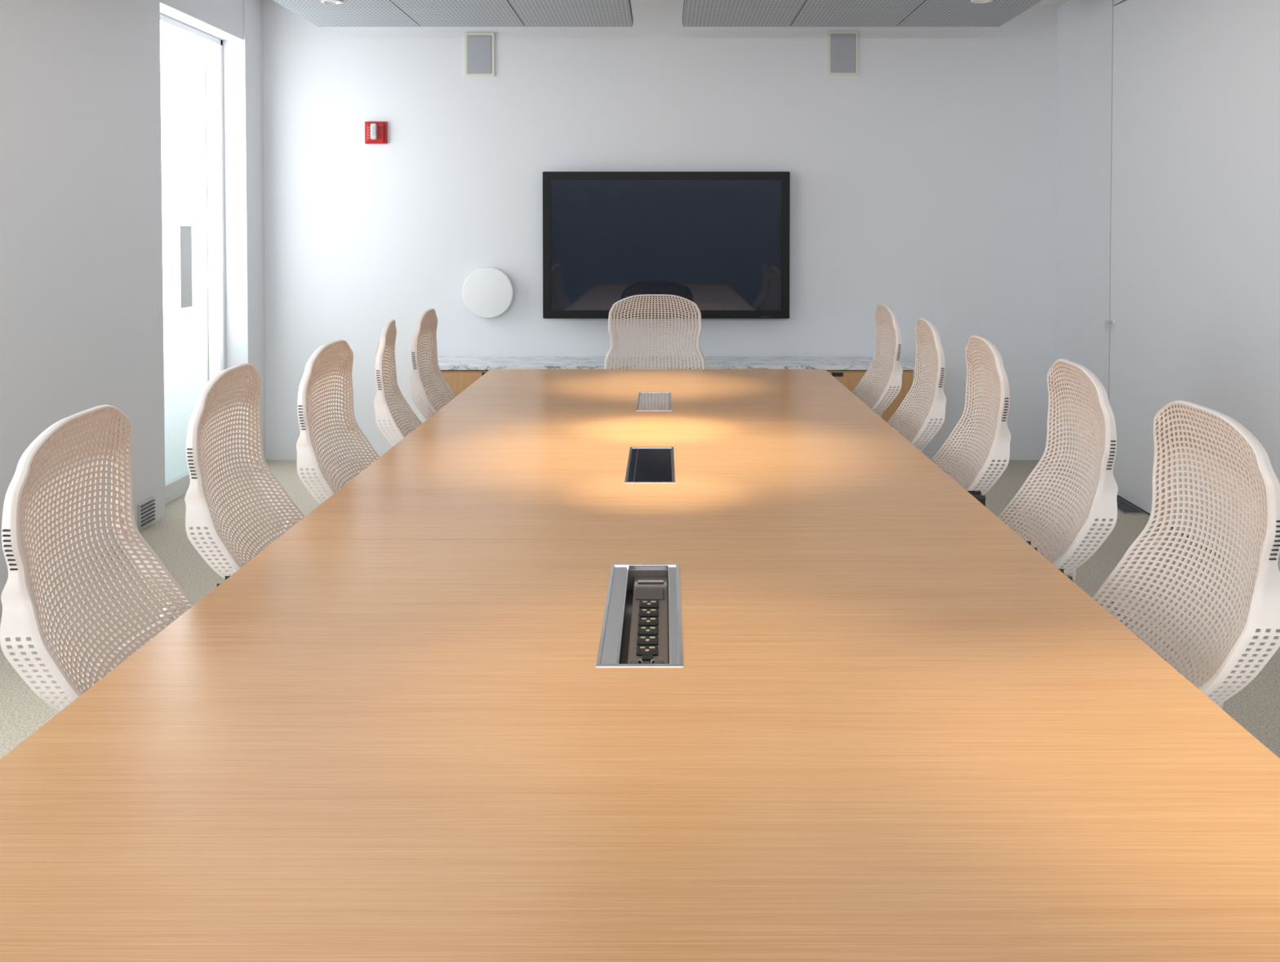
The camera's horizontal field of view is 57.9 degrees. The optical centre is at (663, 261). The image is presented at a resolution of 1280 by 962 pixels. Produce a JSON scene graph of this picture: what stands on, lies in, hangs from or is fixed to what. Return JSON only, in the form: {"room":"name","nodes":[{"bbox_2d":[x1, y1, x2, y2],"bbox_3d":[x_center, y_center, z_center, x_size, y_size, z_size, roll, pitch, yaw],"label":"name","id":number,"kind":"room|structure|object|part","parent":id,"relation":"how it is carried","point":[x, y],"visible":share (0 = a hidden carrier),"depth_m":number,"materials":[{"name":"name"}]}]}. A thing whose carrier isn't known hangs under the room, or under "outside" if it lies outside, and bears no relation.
{"room":"conference room","nodes":[
{"label":"conference room","id":0,"kind":"room"},
{"bbox_2d":[0,0,165,611],"bbox_3d":[-2.605,-0.119,4.561,0.250,2.840,2.326,0,2,0],"label":"wall","id":1,"kind":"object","parent":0,"point":[82,282],"visible":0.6,"depth_m":4.91,"materials":[{"name":"white paint"}]},
{"bbox_2d":[137,496,155,528],"bbox_3d":[-2.471,1.201,5.533,0.018,0.120,0.160,0,2,0],"label":"wall vent","id":2,"kind":"object","parent":1,"relation":"attached to","point":[145,508],"visible":0.96,"depth_m":5.51,"materials":[{"name":"silver metal"}]},
{"bbox_2d":[160,0,243,39],"bbox_3d":[-2.605,-0.053,2.028,0.250,2.840,9.658,0,2,0],"label":"wall","id":3,"kind":"structure","parent":0,"point":[223,20],"depth_m":6.39,"materials":[{"name":"white paint"}]},
{"bbox_2d":[160,13,222,45],"bbox_3d":[-2.630,-1.273,6.263,0.060,0.037,1.128,0,2,0],"label":"rail","id":4,"kind":"object","parent":3,"relation":"attached to","point":[164,19],"visible":0.44,"depth_m":6.35,"materials":[{"name":"white paint"}]},
{"bbox_2d":[217,43,226,453],"bbox_3d":[-2.630,-0.033,6.840,0.060,2.547,0.037,0,2,0],"label":"door frame","id":5,"kind":"structure","parent":3,"relation":"attached to","point":[220,48],"depth_m":6.82,"materials":[{"name":"white paint"}]},
{"bbox_2d":[222,0,266,469],"bbox_3d":[-2.600,-0.183,7.004,0.260,2.840,0.297,0,2,0],"label":"strip","id":6,"kind":"object","parent":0,"point":[242,60],"visible":0.45,"depth_m":6.87,"materials":[{"name":"white paint"}]},
{"bbox_2d":[0,459,1279,759],"bbox_3d":[-0.050,1.413,2.215,5.900,0.100,10.355,0,2,0],"label":"floor","id":7,"kind":"structure","parent":0,"point":[1255,707],"depth_m":4.71,"materials":[{"name":"carpet"}]},
{"bbox_2d":[0,404,230,711],"bbox_3d":[-0.807,0.820,2.197,0.643,1.084,0.609,0,2,-4],"label":"office chair","id":8,"kind":"object","parent":7,"relation":"on","point":[26,604],"visible":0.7,"depth_m":2.14,"materials":[{"name":"beige plastic"}]},
{"bbox_2d":[164,453,228,504],"bbox_3d":[-2.623,1.205,6.328,0.075,0.100,1.128,0,2,0],"label":"rail","id":9,"kind":"object","parent":7,"relation":"on","point":[177,486],"visible":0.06,"depth_m":6.16,"materials":[{"name":"white paint"}]},
{"bbox_2d":[160,22,221,482],"bbox_3d":[-2.627,-0.040,6.296,0.015,2.490,1.110,0,2,0],"label":"door","id":10,"kind":"structure","parent":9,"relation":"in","point":[181,52],"depth_m":6.37,"materials":[{"name":"grey"}]},
{"bbox_2d":[177,225,192,308],"bbox_3d":[-2.586,0.027,6.223,0.039,0.440,0.150,0,2,0],"label":"plate","id":11,"kind":"object","parent":10,"relation":"attached to","point":[185,298],"visible":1,"depth_m":6.21,"materials":[{"name":"white metal"}]},
{"bbox_2d":[203,40,208,382],"bbox_3d":[-2.623,-0.064,6.628,0.022,2.420,0.015,0,2,0],"label":"mullion","id":12,"kind":"object","parent":10,"relation":"attached to","point":[204,41],"visible":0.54,"depth_m":6.62,"materials":[{"name":"white paint"}]},
{"bbox_2d":[184,363,305,578],"bbox_3d":[-0.792,0.801,2.907,0.643,1.084,0.609,0,2,-3],"label":"office chair","id":13,"kind":"object","parent":7,"relation":"on","point":[220,394],"visible":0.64,"depth_m":2.88,"materials":[{"name":"beige plastic"}]},
{"bbox_2d":[296,339,379,504],"bbox_3d":[-0.732,0.785,3.542,0.643,1.084,0.609,0,2,0],"label":"office chair","id":14,"kind":"object","parent":7,"relation":"on","point":[332,356],"visible":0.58,"depth_m":3.54,"materials":[{"name":"beige plastic"}]},
{"bbox_2d":[373,319,422,446],"bbox_3d":[-0.754,0.762,4.411,0.643,1.084,0.609,0,2,-8],"label":"office chair","id":15,"kind":"object","parent":7,"relation":"on","point":[386,410],"visible":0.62,"depth_m":4.44,"materials":[{"name":"beige plastic"}]},
{"bbox_2d":[409,308,456,419],"bbox_3d":[-0.734,0.747,5.001,0.643,1.084,0.609,0,2,-2],"label":"office chair","id":16,"kind":"object","parent":7,"relation":"on","point":[426,325],"visible":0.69,"depth_m":5.03,"materials":[{"name":"beige plastic"}]},
{"bbox_2d":[0,368,1279,961],"bbox_3d":[-0.030,0.983,2.566,1.650,0.740,6.318,0,2,0],"label":"conference table","id":17,"kind":"object","parent":7,"relation":"on","point":[890,727],"visible":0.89,"depth_m":1.56,"materials":[{"name":"brown wood"}]},
{"bbox_2d":[595,563,683,666],"bbox_3d":[-0.037,0.652,2.086,0.137,0.055,0.559,0,2,0],"label":"power outlet","id":18,"kind":"object","parent":17,"relation":"in","point":[642,627],"visible":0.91,"depth_m":2.08,"materials":[{"name":"silver metal"}]},
{"bbox_3d":[-0.037,0.678,2.088,0.125,0.004,0.537,0,2,0],"label":"floor plate","id":19,"kind":"part","parent":18,"relation":"part of","materials":[{"name":"brown metal"}]},
{"bbox_2d":[635,645,657,655],"bbox_3d":[-0.028,0.649,1.932,0.036,0.005,0.036,0,2,0],"label":"socket","id":20,"kind":"object","parent":18,"relation":"attached to","point":[640,650],"depth_m":1.93,"materials":[{"name":"black plastic"}]},
{"bbox_2d":[636,635,657,644],"bbox_3d":[-0.028,0.648,1.980,0.036,0.005,0.036,0,2,0],"label":"socket","id":21,"kind":"object","parent":18,"relation":"attached to","point":[641,640],"depth_m":1.97,"materials":[{"name":"black plastic"}]},
{"bbox_2d":[637,626,657,635],"bbox_3d":[-0.028,0.647,2.028,0.036,0.005,0.036,0,2,0],"label":"socket","id":22,"kind":"object","parent":18,"relation":"attached to","point":[642,630],"depth_m":2.02,"materials":[{"name":"black plastic"}]},
{"bbox_2d":[638,617,658,626],"bbox_3d":[-0.028,0.645,2.076,0.036,0.005,0.036,0,2,0],"label":"socket","id":23,"kind":"object","parent":18,"relation":"attached to","point":[642,621],"depth_m":2.07,"materials":[{"name":"black plastic"}]},
{"bbox_2d":[638,608,658,617],"bbox_3d":[-0.028,0.644,2.124,0.036,0.005,0.036,0,2,0],"label":"socket","id":24,"kind":"object","parent":18,"relation":"attached to","point":[642,612],"depth_m":2.12,"materials":[{"name":"black plastic"}]},
{"bbox_2d":[639,600,658,608],"bbox_3d":[-0.028,0.643,2.172,0.036,0.005,0.036,0,2,0],"label":"socket","id":25,"kind":"object","parent":18,"relation":"attached to","point":[642,603],"depth_m":2.16,"materials":[{"name":"black plastic"}]},
{"bbox_2d":[624,446,675,482],"bbox_3d":[-0.037,0.621,3.388,0.137,0.061,0.517,0,2,0],"label":"box","id":26,"kind":"object","parent":17,"relation":"in","point":[645,464],"visible":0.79,"depth_m":3.37,"materials":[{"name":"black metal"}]},
{"bbox_2d":[635,391,671,410],"bbox_3d":[-0.037,0.588,4.641,0.137,0.061,0.505,0,2,0],"label":"box","id":27,"kind":"object","parent":17,"relation":"in","point":[646,401],"visible":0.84,"depth_m":4.63,"materials":[{"name":"silver metal"}]},
{"bbox_2d":[604,293,705,368],"bbox_3d":[-0.047,0.723,5.893,0.609,1.084,0.643,0,2,0],"label":"office chair","id":28,"kind":"object","parent":7,"relation":"on","point":[701,356],"visible":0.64,"depth_m":6.17,"materials":[{"name":"beige plastic"}]},
{"bbox_2d":[425,356,915,429],"bbox_3d":[0.040,0.917,6.924,2.860,0.645,0.509,0,2,0],"label":"sideboard","id":29,"kind":"object","parent":7,"relation":"on","point":[460,372],"visible":0.19,"depth_m":6.69,"materials":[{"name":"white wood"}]},
{"bbox_3d":[-1.127,0.910,6.684,0.461,0.545,0.020,0,2,0],"label":"door","id":30,"kind":"part","parent":29,"relation":"part of","materials":[{"name":"brown wood"}]},
{"bbox_3d":[1.000,0.650,6.666,0.065,0.022,0.006,0,2,0],"label":"finger pull","id":31,"kind":"part","parent":29,"relation":"part of","materials":[{"name":"black plastic"}]},
{"bbox_3d":[1.207,0.910,6.684,0.461,0.545,0.020,0,2,0],"label":"door","id":32,"kind":"part","parent":29,"relation":"part of","materials":[{"name":"brown wood"}]},
{"bbox_2d":[852,303,902,417],"bbox_3d":[0.731,0.739,5.311,0.643,1.084,0.609,0,2,0],"label":"office chair","id":33,"kind":"object","parent":7,"relation":"on","point":[885,317],"visible":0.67,"depth_m":5.34,"materials":[{"name":"beige plastic"}]},
{"bbox_2d":[887,317,946,451],"bbox_3d":[0.722,0.761,4.456,0.643,1.084,0.609,0,2,3],"label":"office chair","id":34,"kind":"object","parent":7,"relation":"on","point":[927,340],"visible":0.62,"depth_m":4.48,"materials":[{"name":"beige plastic"}]},
{"bbox_2d":[931,334,1011,495],"bbox_3d":[0.731,0.780,3.706,0.643,1.084,0.609,0,2,3],"label":"office chair","id":35,"kind":"object","parent":7,"relation":"on","point":[981,353],"visible":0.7,"depth_m":3.71,"materials":[{"name":"beige plastic"}]},
{"bbox_2d":[967,358,1118,582],"bbox_3d":[0.775,0.799,3.006,0.643,1.084,0.609,0,2,3],"label":"office chair","id":36,"kind":"object","parent":7,"relation":"on","point":[1099,499],"visible":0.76,"depth_m":2.98,"materials":[{"name":"beige plastic"}]},
{"bbox_2d":[1116,496,1144,514],"bbox_3d":[2.363,1.256,6.055,0.100,0.010,0.500,0,2,0],"label":"floor vent","id":37,"kind":"object","parent":7,"relation":"in","point":[1124,507],"visible":0.48,"depth_m":5.89,"materials":[{"name":"silver metal"}]},
{"bbox_2d":[1058,400,1279,708],"bbox_3d":[0.757,0.819,2.242,0.643,1.084,0.609,0,2,1],"label":"office chair","id":38,"kind":"object","parent":7,"relation":"on","point":[1224,438],"visible":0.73,"depth_m":2.20,"materials":[{"name":"beige plastic"}]},
{"bbox_2d":[1116,494,1224,558],"bbox_3d":[2.528,1.368,1.773,0.190,0.012,9.074,0,2,0],"label":"threshold","id":39,"kind":"object","parent":7,"relation":"on","point":[1117,495],"depth_m":5.93,"materials":[{"name":"grey metal"}]},
{"bbox_2d":[262,0,1057,459],"bbox_3d":[-0.050,-0.189,7.228,5.900,2.840,0.150,0,2,0],"label":"wall","id":40,"kind":"structure","parent":0,"point":[923,180],"depth_m":7.14,"materials":[{"name":"white paint"}]},
{"bbox_2d":[364,121,387,143],"bbox_3d":[-1.771,-0.793,7.103,0.136,0.136,0.068,0,2,0],"label":"fire alarm strobe","id":41,"kind":"object","parent":40,"relation":"attached to","point":[375,132],"visible":1,"depth_m":7.10,"materials":[{"name":"red plastic"}]},
{"bbox_2d":[464,32,494,76],"bbox_3d":[-1.133,-1.273,7.117,0.186,0.270,0.015,0,2,0],"label":"wall speaker","id":42,"kind":"object","parent":40,"relation":"attached to","point":[479,47],"visible":1,"depth_m":7.11,"materials":[{"name":"white plastic"}]},
{"bbox_2d":[462,266,513,317],"bbox_3d":[-1.080,0.190,7.129,0.312,0.312,0.073,0,2,0],"label":"wall sconce","id":43,"kind":"object","parent":40,"relation":"attached to","point":[486,291],"visible":1,"depth_m":7.09,"materials":[{"name":"white plastic"}]},
{"bbox_2d":[542,171,790,318],"bbox_3d":[0.015,-0.101,7.091,1.501,0.893,0.128,0,2,0],"label":"wall-mounted television","id":44,"kind":"object","parent":40,"relation":"attached to","point":[718,242],"visible":0.98,"depth_m":7.04,"materials":[{"name":"black"}]},
{"bbox_2d":[826,31,858,75],"bbox_3d":[1.101,-1.280,7.116,0.189,0.273,0.015,0,2,0],"label":"wall speaker","id":45,"kind":"object","parent":40,"relation":"attached to","point":[842,46],"visible":1,"depth_m":7.11,"materials":[{"name":"white plastic"}]},
{"bbox_2d":[830,33,855,72],"bbox_3d":[1.101,-1.280,7.115,0.153,0.237,0.012,0,2,0],"label":"grille","id":46,"kind":"object","parent":45,"relation":"attached to","point":[842,46],"depth_m":7.11,"materials":[{"name":"grey metal"}]},
{"bbox_2d":[1041,0,1068,6],"bbox_3d":[2.373,-1.561,6.139,0.100,0.040,1.955,0,2,0],"label":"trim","id":47,"kind":"structure","parent":40,"relation":"attached to","point":[1044,2],"depth_m":7.02,"materials":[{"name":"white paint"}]},
{"bbox_2d":[1054,0,1116,476],"bbox_3d":[2.523,-0.176,6.717,0.200,2.840,0.871,0,2,0],"label":"door","id":48,"kind":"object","parent":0,"point":[1085,31],"visible":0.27,"depth_m":6.66,"materials":[{"name":"white paint"}]},
{"bbox_2d":[1113,0,1126,4],"bbox_3d":[2.525,-1.365,1.702,0.196,0.200,9.074,0,2,0],"label":"band","id":49,"kind":"object","parent":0,"point":[1116,2],"visible":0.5,"depth_m":6.19,"materials":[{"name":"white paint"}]},
{"bbox_2d":[1109,0,1279,571],"bbox_3d":[2.523,0.053,1.739,0.200,2.618,9.074,0,2,0],"label":"wall","id":50,"kind":"structure","parent":0,"point":[1195,274],"depth_m":5.30,"materials":[{"name":"white paint"}]},
{"bbox_2d":[1105,319,1115,331],"bbox_3d":[2.401,0.343,6.231,0.045,0.068,0.036,0,2,0],"label":"door handle","id":51,"kind":"object","parent":50,"relation":"attached to","point":[1112,322],"depth_m":6.22,"materials":[{"name":"silver metal"}]},
{"bbox_3d":[2.384,0.347,6.231,0.012,0.060,0.016,0,2,0],"label":"lever","id":52,"kind":"part","parent":51,"relation":"part of","materials":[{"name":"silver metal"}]},
{"bbox_3d":[0.407,-1.345,0.765,0.008,0.190,0.008,0,2,0],"label":"hanger","id":53,"kind":"object","parent":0,"visible":0},
{"bbox_2d":[682,0,684,23],"bbox_3d":[1.024,-1.302,3.477,1.833,0.038,6.420,0,2,0],"label":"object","id":54,"kind":"object","parent":53,"relation":"hanging from","point":[684,0],"visible":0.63,"depth_m":6.29,"materials":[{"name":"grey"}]},
{"bbox_2d":[682,0,1042,26],"bbox_3d":[1.024,-1.341,5.772,1.827,0.020,1.824,0,2,0],"label":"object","id":55,"kind":"structure","parent":54,"relation":"attached to","point":[697,13],"depth_m":6.27,"materials":[{"name":"metal"}]},
{"bbox_2d":[970,0,992,3],"bbox_3d":[1.620,-1.330,5.897,0.110,0.010,0.110,0,2,0],"label":"recessed light","id":56,"kind":"object","parent":55,"relation":"in","point":[971,1],"visible":1,"depth_m":5.92,"materials":[{"name":"white plastic"}]},
{"bbox_3d":[-0.050,-1.526,2.138,5.900,0.100,10.355,0,2,0],"label":"ceiling","id":57,"kind":"structure","parent":0,"visible":0},
{"bbox_3d":[-1.700,-1.345,0.765,0.008,0.190,0.008,0,2,0],"label":"hanger","id":58,"kind":"object","parent":57,"relation":"hanging from","visible":0},
{"bbox_2d":[628,0,633,24],"bbox_3d":[-1.089,-1.302,3.477,1.823,0.038,6.420,0,2,0],"label":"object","id":59,"kind":"object","parent":58,"relation":"hanging from","point":[628,0],"visible":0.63,"depth_m":6.34,"materials":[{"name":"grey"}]},
{"bbox_2d":[273,0,632,26],"bbox_3d":[-1.089,-1.341,5.772,1.817,0.020,1.824,0,2,0],"label":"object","id":60,"kind":"structure","parent":59,"relation":"attached to","point":[533,13],"depth_m":6.27,"materials":[{"name":"metal"}]},
{"bbox_2d":[320,0,342,4],"bbox_3d":[-1.700,-1.331,5.927,0.110,0.010,0.110,0,2,0],"label":"recessed light","id":61,"kind":"object","parent":60,"relation":"in","point":[327,2],"visible":1,"depth_m":5.94,"materials":[{"name":"white plastic"}]}
]}

